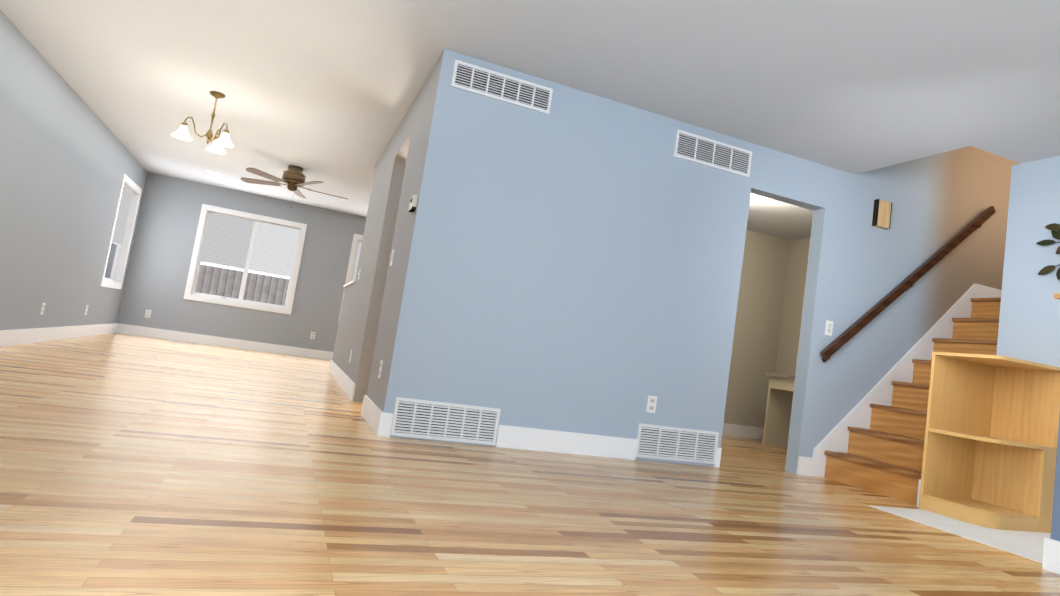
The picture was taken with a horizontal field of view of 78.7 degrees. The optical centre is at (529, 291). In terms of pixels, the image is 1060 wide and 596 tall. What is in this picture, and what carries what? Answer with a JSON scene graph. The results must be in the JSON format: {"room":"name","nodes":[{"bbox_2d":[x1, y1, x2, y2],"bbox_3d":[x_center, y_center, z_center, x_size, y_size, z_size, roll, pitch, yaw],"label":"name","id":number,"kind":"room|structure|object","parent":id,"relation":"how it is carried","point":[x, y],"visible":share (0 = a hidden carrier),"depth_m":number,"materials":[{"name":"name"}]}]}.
{"room":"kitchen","nodes":[
{"label":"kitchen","id":0,"kind":"room"},
{"bbox_2d":[0,10,147,329],"bbox_3d":[-3.584,-0.821,3.360,0.200,2.440,13.800,10,-6,-21],"label":"wall","id":1,"kind":"structure","parent":0,"point":[68,159],"depth_m":6.14,"materials":[{"name":"grey paint"}]},
{"bbox_2d":[0,323,117,346],"bbox_3d":[-3.651,0.330,3.287,0.016,0.140,13.384,10,-6,-21],"label":"baseboard","id":2,"kind":"structure","parent":1,"relation":"attached to","point":[18,337],"depth_m":6.73,"materials":[{"name":"white wood"}]},
{"bbox_2d":[40,303,88,314],"bbox_3d":[-4.725,0.154,6.147,0.008,0.146,3.790,10,-6,-21],"label":"outlet plates","id":3,"kind":"object","parent":1,"relation":"attached to","point":[42,308],"visible":0.98,"depth_m":6.42,"materials":[{"name":"white plastic"}]},
{"bbox_2d":[100,173,141,288],"bbox_3d":[-5.649,-0.790,8.836,0.142,1.489,1.144,10,-6,-21],"label":"window","id":4,"kind":"structure","parent":1,"relation":"in","point":[125,215],"depth_m":9.18,"materials":[{"name":"white wood"}]},
{"bbox_2d":[117,172,365,351],"bbox_3d":[-1.199,0.284,11.488,10.320,2.440,0.200,10,-6,-20],"label":"wall","id":5,"kind":"structure","parent":0,"point":[162,252],"depth_m":10.05,"materials":[{"name":"grey paint"}]},
{"bbox_2d":[145,310,150,317],"bbox_3d":[-5.719,0.335,9.674,0.070,0.116,0.008,10,-6,-20],"label":"electrical outlet plate","id":6,"kind":"object","parent":5,"relation":"attached to","point":[148,312],"depth_m":9.67,"materials":[{"name":"white plastic"}]},
{"bbox_2d":[116,323,332,359],"bbox_3d":[-1.378,1.405,11.264,10.184,0.140,0.016,10,-6,-20],"label":"baseboard","id":7,"kind":"structure","parent":5,"relation":"attached to","point":[121,328],"depth_m":10.00,"materials":[{"name":"white wood"}]},
{"bbox_2d":[184,204,306,314],"bbox_3d":[-4.472,-0.485,10.234,1.554,1.489,0.142,10,-6,-20],"label":"window","id":8,"kind":"structure","parent":5,"relation":"in","point":[246,241],"depth_m":10.23,"materials":[{"name":"white wood"}]},
{"bbox_2d":[310,332,315,338],"bbox_3d":[-3.526,0.717,10.485,0.070,0.116,0.008,10,-6,-20],"label":"electrical outlet plate","id":9,"kind":"object","parent":5,"relation":"attached to","point":[312,336],"depth_m":10.48,"materials":[{"name":"white plastic"}]},
{"bbox_2d":[338,234,362,321],"bbox_3d":[-2.346,-0.095,11.019,1.554,1.489,0.142,10,-6,-20],"label":"window","id":10,"kind":"structure","parent":5,"relation":"in","point":[354,257],"depth_m":10.76,"materials":[{"name":"white wood"}]},
{"bbox_2d":[332,50,443,411],"bbox_3d":[-1.500,-0.247,6.214,0.160,2.440,4.730,10,-6,-20],"label":"wall","id":11,"kind":"structure","parent":0,"point":[372,326],"depth_m":5.48,"materials":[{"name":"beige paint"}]},
{"bbox_2d":[328,359,355,400],"bbox_3d":[-2.011,0.905,6.865,0.042,0.140,3.066,10,-6,-20],"label":"baseboard","id":12,"kind":"structure","parent":11,"relation":"attached to","point":[348,386],"depth_m":6.32,"materials":[{"name":"white wood"}]},
{"bbox_2d":[361,395,391,436],"bbox_3d":[-1.040,0.812,4.283,0.042,0.140,0.896,10,-6,-20],"label":"baseboard","id":13,"kind":"structure","parent":11,"relation":"attached to","point":[378,420],"depth_m":4.01,"materials":[{"name":"white wood"}]},
{"bbox_2d":[378,360,382,377],"bbox_3d":[-0.989,0.513,4.268,0.008,0.116,0.070,10,-6,-20],"label":"electrical outlet plate","id":14,"kind":"object","parent":11,"relation":"attached to","point":[381,362],"depth_m":4.25,"materials":[{"name":"white plastic"}]},
{"bbox_2d":[390,249,394,265],"bbox_3d":[-1.004,-0.244,4.664,0.021,0.116,0.070,10,-6,-20],"label":"switch plate","id":15,"kind":"object","parent":11,"relation":"attached to","point":[391,256],"depth_m":4.65,"materials":[{"name":"white plastic"}]},
{"bbox_2d":[408,195,417,211],"bbox_3d":[-0.743,-0.557,4.099,0.031,0.090,0.124,10,-6,-20],"label":"thermostat","id":16,"kind":"object","parent":11,"relation":"attached to","point":[413,203],"visible":1,"depth_m":4.05,"materials":[{"name":"beige plastic"}]},
{"bbox_2d":[0,333,1059,595],"bbox_3d":[0.913,1.300,4.976,10.520,0.120,13.800,10,-6,-20],"label":"floor","id":17,"kind":"structure","parent":0,"point":[132,465],"depth_m":2.54,"materials":[{"name":"brown wood"}]},
{"bbox_2d":[168,340,202,344],"bbox_3d":[-5.088,0.760,9.553,0.470,0.008,0.110,10,-6,-20],"label":"floor vent","id":18,"kind":"object","parent":17,"relation":"in","point":[185,342],"visible":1,"depth_m":9.52,"materials":[{"name":"white metal"}]},
{"bbox_2d":[762,372,794,447],"bbox_3d":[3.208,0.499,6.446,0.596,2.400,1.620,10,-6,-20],"label":"desk","id":19,"kind":"object","parent":17,"relation":"on","point":[778,410],"visible":0.08,"depth_m":7.04,"materials":[{"name":"beige paint"}]},
{"bbox_2d":[824,297,1000,504],"bbox_3d":[4.322,0.939,5.346,3.841,1.660,0.876,10,-6,-20],"label":"staircase","id":20,"kind":"structure","parent":17,"relation":"on","point":[883,455],"depth_m":4.98,"materials":[{"name":"brown wood"}]},
{"bbox_2d":[870,506,1050,562],"bbox_3d":[3.529,1.321,1.657,1.085,0.004,5.350,10,-6,-20],"label":"tile floor","id":21,"kind":"structure","parent":17,"relation":"on","point":[1028,544],"depth_m":3.64,"materials":[{"name":"white tile"}]},
{"bbox_2d":[918,352,1059,532],"bbox_3d":[2.941,0.945,4.119,0.611,1.020,0.442,10,-6,-20],"label":"corner shelf","id":22,"kind":"object","parent":21,"relation":"on","point":[990,443],"visible":0.88,"depth_m":4.21,"materials":[{"name":"brown wood"}]},
{"bbox_2d":[0,0,1059,239],"bbox_3d":[1.293,-1.242,5.210,10.520,0.160,13.800,10,-6,-20],"label":"ceiling","id":23,"kind":"structure","parent":0,"point":[322,90],"depth_m":4.18,"materials":[{"name":"paint"}]},
{"bbox_2d":[171,91,233,153],"bbox_3d":[-2.790,-1.499,5.625,0.499,0.458,0.499,10,-6,-20],"label":"chandelier","id":24,"kind":"object","parent":23,"relation":"hanging from","point":[182,133],"visible":1,"depth_m":5.55,"materials":[{"name":"white glass"}]},
{"bbox_2d":[206,170,220,174],"bbox_3d":[-4.423,-1.659,9.030,0.200,0.005,0.200,10,-6,-20],"label":"recessed light","id":25,"kind":"object","parent":23,"relation":"in","point":[213,172],"visible":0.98,"depth_m":9.02,"materials":[{"name":"white"}]},
{"bbox_2d":[241,165,346,207],"bbox_3d":[-2.906,-1.268,7.989,1.297,0.517,1.303,10,-6,-20],"label":"ceiling fan","id":26,"kind":"object","parent":23,"relation":"hanging from","point":[293,177],"visible":1,"depth_m":7.89,"materials":[{"name":"brown wood"}]},
{"bbox_2d":[383,49,1019,473],"bbox_3d":[2.738,-0.535,5.354,7.270,4.100,0.122,10,-6,-20],"label":"wall","id":27,"kind":"structure","parent":0,"point":[575,261],"depth_m":4.51,"materials":[{"name":"blue paint"}]},
{"bbox_2d":[390,397,500,444],"bbox_3d":[-0.515,0.810,4.012,0.670,0.230,0.012,10,-6,-20],"label":"air vent","id":28,"kind":"object","parent":27,"relation":"in","point":[424,419],"depth_m":4.01,"materials":[{"name":"grey metal"}]},
{"bbox_2d":[451,59,552,114],"bbox_3d":[-0.174,-1.329,4.217,0.680,0.175,0.012,10,-6,-20],"label":"air vent","id":29,"kind":"object","parent":27,"relation":"in","point":[468,77],"depth_m":4.21,"materials":[{"name":"grey metal"}]},
{"bbox_2d":[495,424,637,459],"bbox_3d":[0.261,1.007,4.295,1.020,0.140,0.016,10,-6,-20],"label":"baseboard","id":30,"kind":"structure","parent":27,"relation":"attached to","point":[514,437],"depth_m":4.28,"materials":[{"name":"white wood"}]},
{"bbox_2d":[646,395,656,412],"bbox_3d":[0.854,0.793,4.530,0.070,0.116,0.008,10,-6,-20],"label":"electrical outlet plate","id":31,"kind":"object","parent":27,"relation":"attached to","point":[651,404],"depth_m":4.53,"materials":[{"name":"white plastic"}]},
{"bbox_2d":[636,423,718,463],"bbox_3d":[1.051,1.087,4.591,0.670,0.230,0.012,10,-6,-20],"label":"air vent","id":32,"kind":"object","parent":27,"relation":"in","point":[654,441],"depth_m":4.59,"materials":[{"name":"grey metal"}]},
{"bbox_2d":[673,129,751,177],"bbox_3d":[1.360,-1.017,4.783,0.670,0.200,0.012,10,-6,-20],"label":"air vent","id":33,"kind":"object","parent":27,"relation":"in","point":[688,146],"depth_m":4.78,"materials":[{"name":"grey metal"}]},
{"bbox_2d":[785,211,813,467],"bbox_3d":[1.564,0.095,4.957,4.798,2.440,0.004,10,-6,-20],"label":"lining","id":34,"kind":"object","parent":27,"relation":"attached to","point":[799,340],"visible":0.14,"depth_m":5.17,"materials":[{"name":"beige paint"}]},
{"bbox_2d":[825,320,832,335],"bbox_3d":[2.374,0.292,5.112,0.070,0.116,0.021,10,-6,-20],"label":"switch plate","id":35,"kind":"object","parent":27,"relation":"attached to","point":[829,328],"depth_m":5.11,"materials":[{"name":"white plastic"}]},
{"bbox_2d":[871,199,891,229],"bbox_3d":[2.901,-0.635,5.329,0.150,0.220,0.050,10,-6,-20],"label":"box","id":36,"kind":"object","parent":27,"relation":"attached to","point":[881,214],"visible":1,"depth_m":5.30,"materials":[{"name":"brown wood"}]},
{"bbox_2d":[812,283,1001,506],"bbox_3d":[4.286,0.863,5.342,3.937,1.800,0.898,10,-6,-20],"label":"trim","id":37,"kind":"structure","parent":27,"relation":"attached to","point":[858,415],"depth_m":5.32,"materials":[{"name":"white wood"}]},
{"bbox_2d":[820,206,995,361],"bbox_3d":[3.188,-0.102,5.399,1.780,1.617,0.081,10,-6,-20],"label":"handrail","id":38,"kind":"object","parent":27,"relation":"attached to","point":[870,315],"visible":1,"depth_m":5.32,"materials":[{"name":"brown wood"}]},
{"bbox_2d":[723,230,789,427],"bbox_3d":[1.798,0.359,7.438,2.820,2.440,0.120,10,-6,-20],"label":"wall","id":39,"kind":"structure","parent":0,"point":[758,315],"depth_m":7.71,"materials":[{"name":"paint"}]},
{"bbox_2d":[722,423,763,439],"bbox_3d":[1.598,1.479,7.250,2.700,0.140,0.016,10,-6,-20],"label":"baseboard","id":40,"kind":"structure","parent":39,"relation":"attached to","point":[734,430],"depth_m":7.57,"materials":[{"name":"white wood"}]},
{"bbox_2d":[775,237,810,375],"bbox_3d":[3.453,0.549,6.819,0.120,2.440,2.190,10,-6,-20],"label":"wall","id":41,"kind":"structure","parent":0,"point":[791,314],"depth_m":7.70,"materials":[{"name":"paint"}]},
{"bbox_2d":[996,156,1059,366],"bbox_3d":[4.258,0.225,1.992,0.120,2.440,5.390,10,-6,-20],"label":"wall","id":42,"kind":"structure","parent":0,"point":[1029,324],"depth_m":4.37,"materials":[{"name":"blue paint"}]},
{"bbox_2d":[1036,223,1059,279],"bbox_3d":[3.619,-0.253,3.720,0.034,0.786,1.310,10,-6,-20],"label":"art","id":43,"kind":"object","parent":42,"relation":"attached to","point":[1053,227],"visible":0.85,"depth_m":4.24,"materials":[{"name":"green plant"}]},
{"bbox_2d":[1050,414,1059,540],"bbox_3d":[3.251,0.590,1.007,0.120,1.245,4.280,10,-6,-20],"label":"wall","id":44,"kind":"structure","parent":0,"point":[1055,529],"depth_m":2.95,"materials":[{"name":"blue paint"}]},
{"bbox_2d":[1042,537,1059,574],"bbox_3d":[3.099,1.124,0.955,0.016,0.140,4.266,10,-6,-20],"label":"baseboard","id":45,"kind":"structure","parent":44,"relation":"attached to","point":[1051,550],"depth_m":2.91,"materials":[{"name":"white wood"}]},
{"bbox_2d":[1054,293,1059,299],"bbox_3d":[3.338,-0.035,1.083,0.200,0.026,4.320,10,-6,-20],"label":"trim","id":46,"kind":"structure","parent":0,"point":[1056,295],"depth_m":3.06,"materials":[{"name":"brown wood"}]},
{"label":"outside","id":47,"kind":"structure","parent":0,"visible":0},
{"bbox_2d":[195,262,289,305],"bbox_3d":[-4.612,-0.472,10.605,2.610,2.345,0.001,10,-6,-20],"label":"railing","id":48,"kind":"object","parent":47,"point":[222,280],"depth_m":10.55,"materials":[{"name":"white"}]}
]}

